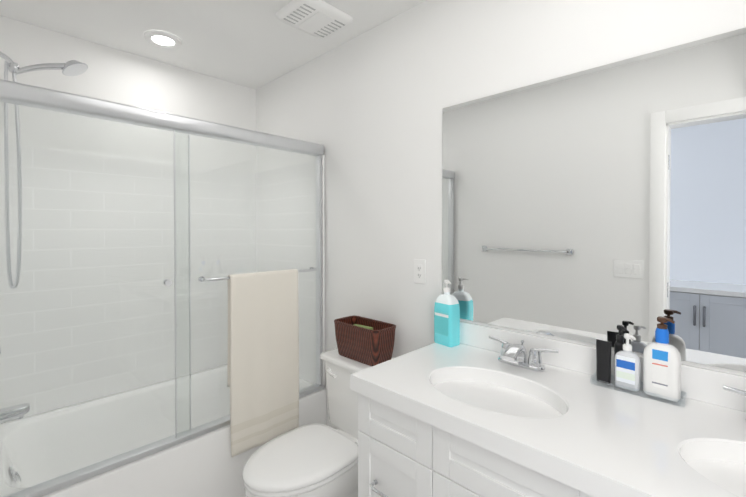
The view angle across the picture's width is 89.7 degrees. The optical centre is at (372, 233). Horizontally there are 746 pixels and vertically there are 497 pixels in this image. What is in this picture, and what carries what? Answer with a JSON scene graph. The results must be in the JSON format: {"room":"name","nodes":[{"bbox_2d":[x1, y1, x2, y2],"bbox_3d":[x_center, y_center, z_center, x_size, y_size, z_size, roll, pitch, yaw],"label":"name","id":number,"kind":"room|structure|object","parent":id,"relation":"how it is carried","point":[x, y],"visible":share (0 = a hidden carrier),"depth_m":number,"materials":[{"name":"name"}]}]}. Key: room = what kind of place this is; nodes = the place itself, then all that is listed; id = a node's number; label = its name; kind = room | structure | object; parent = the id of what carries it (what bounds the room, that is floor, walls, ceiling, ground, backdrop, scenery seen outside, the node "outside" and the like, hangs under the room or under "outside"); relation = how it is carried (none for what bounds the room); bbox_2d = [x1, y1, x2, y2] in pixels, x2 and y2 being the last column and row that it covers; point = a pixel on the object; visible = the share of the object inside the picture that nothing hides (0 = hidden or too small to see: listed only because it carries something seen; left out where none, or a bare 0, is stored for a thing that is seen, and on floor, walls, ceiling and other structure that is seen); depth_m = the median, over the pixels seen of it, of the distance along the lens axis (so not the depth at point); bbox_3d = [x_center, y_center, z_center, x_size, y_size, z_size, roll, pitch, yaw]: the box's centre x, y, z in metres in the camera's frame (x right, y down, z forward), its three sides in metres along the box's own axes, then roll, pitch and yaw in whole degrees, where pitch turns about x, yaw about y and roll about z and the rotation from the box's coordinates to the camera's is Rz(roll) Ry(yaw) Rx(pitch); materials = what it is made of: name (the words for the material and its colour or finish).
{"room":"bathroom","nodes":[
{"label":"bathroom","id":0,"kind":"room"},
{"bbox_2d":[0,15,255,423],"bbox_3d":[-1.489,0.134,2.343,0.120,2.455,1.590,1,1,44],"label":"wall","id":1,"kind":"structure","parent":0,"point":[117,76],"depth_m":2.23,"materials":[{"name":"white paint"}]},
{"bbox_2d":[0,143,255,422],"bbox_3d":[-1.401,0.241,2.343,0.010,1.399,1.470,1,1,44],"label":"wall tile","id":2,"kind":"structure","parent":1,"relation":"attached to","point":[110,218],"depth_m":2.20,"materials":[{"name":"white tile"}]},
{"bbox_2d":[0,0,425,88],"bbox_3d":[-0.249,-1.120,1.201,3.470,0.080,1.710,1,1,44],"label":"ceiling","id":3,"kind":"structure","parent":0,"point":[255,44],"depth_m":1.99,"materials":[{"name":"white paint"}]},
{"bbox_2d":[144,30,181,48],"bbox_3d":[-1.172,-1.083,2.096,0.188,0.014,0.188,1,1,44],"label":"recessed light","id":4,"kind":"object","parent":3,"relation":"in","point":[159,37],"visible":0.96,"depth_m":2.08,"materials":[{"name":"white paint"}]},
{"bbox_2d":[276,0,352,38],"bbox_3d":[-0.292,-1.072,1.880,0.270,0.031,0.310,1,1,44],"label":"fan","id":5,"kind":"object","parent":3,"relation":"attached to","point":[320,19],"visible":1,"depth_m":1.84,"materials":[{"name":"white plastic"}]},
{"bbox_2d":[256,0,745,429],"bbox_3d":[0.306,0.141,1.784,3.470,2.455,0.120,1,1,44],"label":"wall","id":6,"kind":"structure","parent":0,"point":[365,109],"depth_m":1.82,"materials":[{"name":"white paint"}]},
{"bbox_2d":[256,160,315,383],"bbox_3d":[-0.611,0.238,2.593,0.771,1.399,0.010,1,1,44],"label":"wall tile","id":7,"kind":"structure","parent":6,"relation":"attached to","point":[310,209],"depth_m":2.49,"materials":[{"name":"white tile"}]},
{"bbox_2d":[414,259,425,283],"bbox_3d":[0.221,0.178,1.779,0.070,0.115,0.007,1,1,44],"label":"electrical outlet","id":8,"kind":"object","parent":6,"relation":"attached to","point":[419,271],"visible":1,"depth_m":1.77,"materials":[{"name":"white plastic"}]},
{"bbox_2d":[442,27,745,371],"bbox_3d":[0.858,-0.092,1.154,1.524,0.927,0.005,1,1,44],"label":"mirror","id":9,"kind":"object","parent":6,"relation":"attached to","point":[592,205],"visible":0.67,"depth_m":1.23,"materials":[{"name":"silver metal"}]},
{"bbox_2d":[460,321,745,408],"bbox_3d":[0.861,0.429,1.148,1.504,0.092,0.020,1,1,44],"label":"backsplash","id":10,"kind":"structure","parent":6,"relation":"attached to","point":[703,384],"depth_m":1.26,"materials":[{"name":"white stone"}]},
{"bbox_3d":[-0.249,1.405,1.230,3.470,0.060,1.710,1,1,44],"label":"floor","id":11,"kind":"structure","parent":0,"visible":0},
{"bbox_2d":[0,365,325,496],"bbox_3d":[-1.098,1.155,2.057,0.854,0.420,1.469,1,1,44],"label":"bathtub","id":12,"kind":"object","parent":11,"relation":"on","point":[206,465],"visible":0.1,"depth_m":1.92,"materials":[{"name":"white ceramic"}]},
{"bbox_2d":[0,79,324,496],"bbox_3d":[-0.810,0.207,1.764,0.102,1.481,1.451,1,1,44],"label":"shower door","id":13,"kind":"structure","parent":12,"relation":"on","point":[26,95],"depth_m":1.64,"materials":[{"name":"clear glass"}]},
{"bbox_2d":[227,269,298,456],"bbox_3d":[-0.558,0.639,1.956,0.045,0.885,0.395,1,1,44],"label":"hanging towel","id":14,"kind":"object","parent":13,"relation":"hanging from","point":[263,352],"visible":1,"depth_m":1.93,"materials":[{"name":"white fabric"}]},
{"bbox_2d":[242,348,393,496],"bbox_3d":[-0.212,0.994,1.685,0.472,0.750,0.759,1,1,44],"label":"toilet","id":15,"kind":"object","parent":11,"relation":"on","point":[314,460],"visible":0.67,"depth_m":1.58,"materials":[{"name":"white ceramic"}]},
{"bbox_2d":[334,315,395,365],"bbox_3d":[-0.044,0.528,1.866,0.319,0.178,0.163,1,1,44],"label":"basket","id":16,"kind":"object","parent":15,"relation":"on","point":[367,341],"visible":0.96,"depth_m":1.79,"materials":[{"name":"brown wicker"}]},
{"bbox_2d":[350,385,601,496],"bbox_3d":[0.662,0.953,0.949,1.498,0.849,0.592,1,1,44],"label":"bathroom vanity","id":17,"kind":"object","parent":11,"relation":"on","point":[401,453],"depth_m":1.07,"materials":[{"name":"white paint"}]},
{"bbox_2d":[350,341,745,496],"bbox_3d":[0.664,0.502,0.948,1.504,0.050,0.582,1,1,44],"label":"countertop","id":18,"kind":"structure","parent":17,"relation":"on","point":[611,442],"depth_m":0.96,"materials":[{"name":"white stone"}]},
{"bbox_2d":[434,280,459,346],"bbox_3d":[0.316,0.333,1.606,0.069,0.272,0.100,-1,1,-38],"label":"sanitizer bottle","id":19,"kind":"object","parent":18,"relation":"on","point":[446,319],"visible":1,"depth_m":1.58,"materials":[{"name":"teal plastic"}]},
{"bbox_2d":[426,369,569,428],"bbox_3d":[0.368,0.594,1.159,0.466,0.163,0.336,1,1,44],"label":"sink","id":20,"kind":"object","parent":18,"relation":"in","point":[539,409],"depth_m":1.20,"materials":[{"name":"white ceramic"}]},
{"bbox_2d":[486,333,561,372],"bbox_3d":[0.505,0.432,1.325,0.251,0.081,0.137,1,1,44],"label":"faucet","id":21,"kind":"object","parent":18,"relation":"on","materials":[{"name":"silver metal"}]},
{"bbox_2d":[590,372,686,406],"bbox_3d":[0.798,0.466,1.137,0.233,0.018,0.079,1,1,44],"label":"tray","id":22,"kind":"object","parent":18,"relation":"on","point":[683,399],"visible":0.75,"depth_m":1.12,"materials":[{"name":"plastic"}]},
{"bbox_2d":[596,339,611,383],"bbox_3d":[0.728,0.402,1.184,0.024,0.130,0.044,-1,1,-38],"label":"tube","id":23,"kind":"object","parent":22,"relation":"on","point":[603,359],"visible":0.98,"depth_m":1.18,"materials":[{"name":"black plastic"}]},
{"bbox_2d":[614,325,626,362],"bbox_3d":[0.778,0.377,1.178,0.036,0.180,0.033,1,1,44],"label":"pump bottle","id":24,"kind":"object","parent":22,"relation":"on","point":[618,344],"visible":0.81,"depth_m":1.17,"materials":[{"name":"black plastic"}]},
{"bbox_2d":[614,333,640,391],"bbox_3d":[0.772,0.385,1.139,0.034,0.164,0.064,-1,1,-41],"label":"soap bottle","id":25,"kind":"object","parent":22,"relation":"on","point":[627,369],"visible":1,"depth_m":1.13,"materials":[{"name":"white plastic"}]},
{"bbox_2d":[643,316,680,401],"bbox_3d":[0.834,0.354,1.083,0.047,0.228,0.084,-1,1,-42],"label":"lotion bottle","id":26,"kind":"object","parent":22,"relation":"on","point":[661,366],"visible":0.98,"depth_m":1.07,"materials":[{"name":"white plastic"}]},
{"bbox_2d":[678,437,745,496],"bbox_3d":[0.840,0.600,0.698,0.466,0.163,0.336,1,1,44],"label":"sink","id":27,"kind":"object","parent":18,"relation":"in","point":[712,466],"depth_m":0.85,"materials":[{"name":"white ceramic"}]},
{"bbox_2d":[722,381,745,424],"bbox_3d":[0.977,0.438,0.864,0.251,0.081,0.137,1,1,44],"label":"faucet","id":28,"kind":"object","parent":18,"relation":"on","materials":[{"name":"silver metal"}]},
{"bbox_3d":[-1.134,0.150,0.968,2.310,2.455,0.120,1,1,44],"label":"wall","id":29,"kind":"structure","parent":0,"visible":0},
{"bbox_3d":[-1.633,0.250,1.547,0.771,1.399,0.010,1,1,44],"label":"wall tile","id":30,"kind":"structure","parent":29,"relation":"attached to","visible":0},
{"bbox_2d":[0,403,29,422],"bbox_3d":[-1.565,0.770,1.600,0.080,0.080,0.150,1,1,44],"label":"tub spout","id":31,"kind":"object","parent":30,"relation":"attached to","point":[7,412],"depth_m":1.60,"materials":[{"name":"silver metal"}]},
{"bbox_2d":[0,52,87,288],"bbox_3d":[-1.475,-0.282,1.647,0.111,1.035,0.368,1,1,44],"label":"shower head","id":32,"kind":"object","parent":30,"relation":"attached to","point":[72,68],"visible":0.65,"depth_m":1.62}
]}

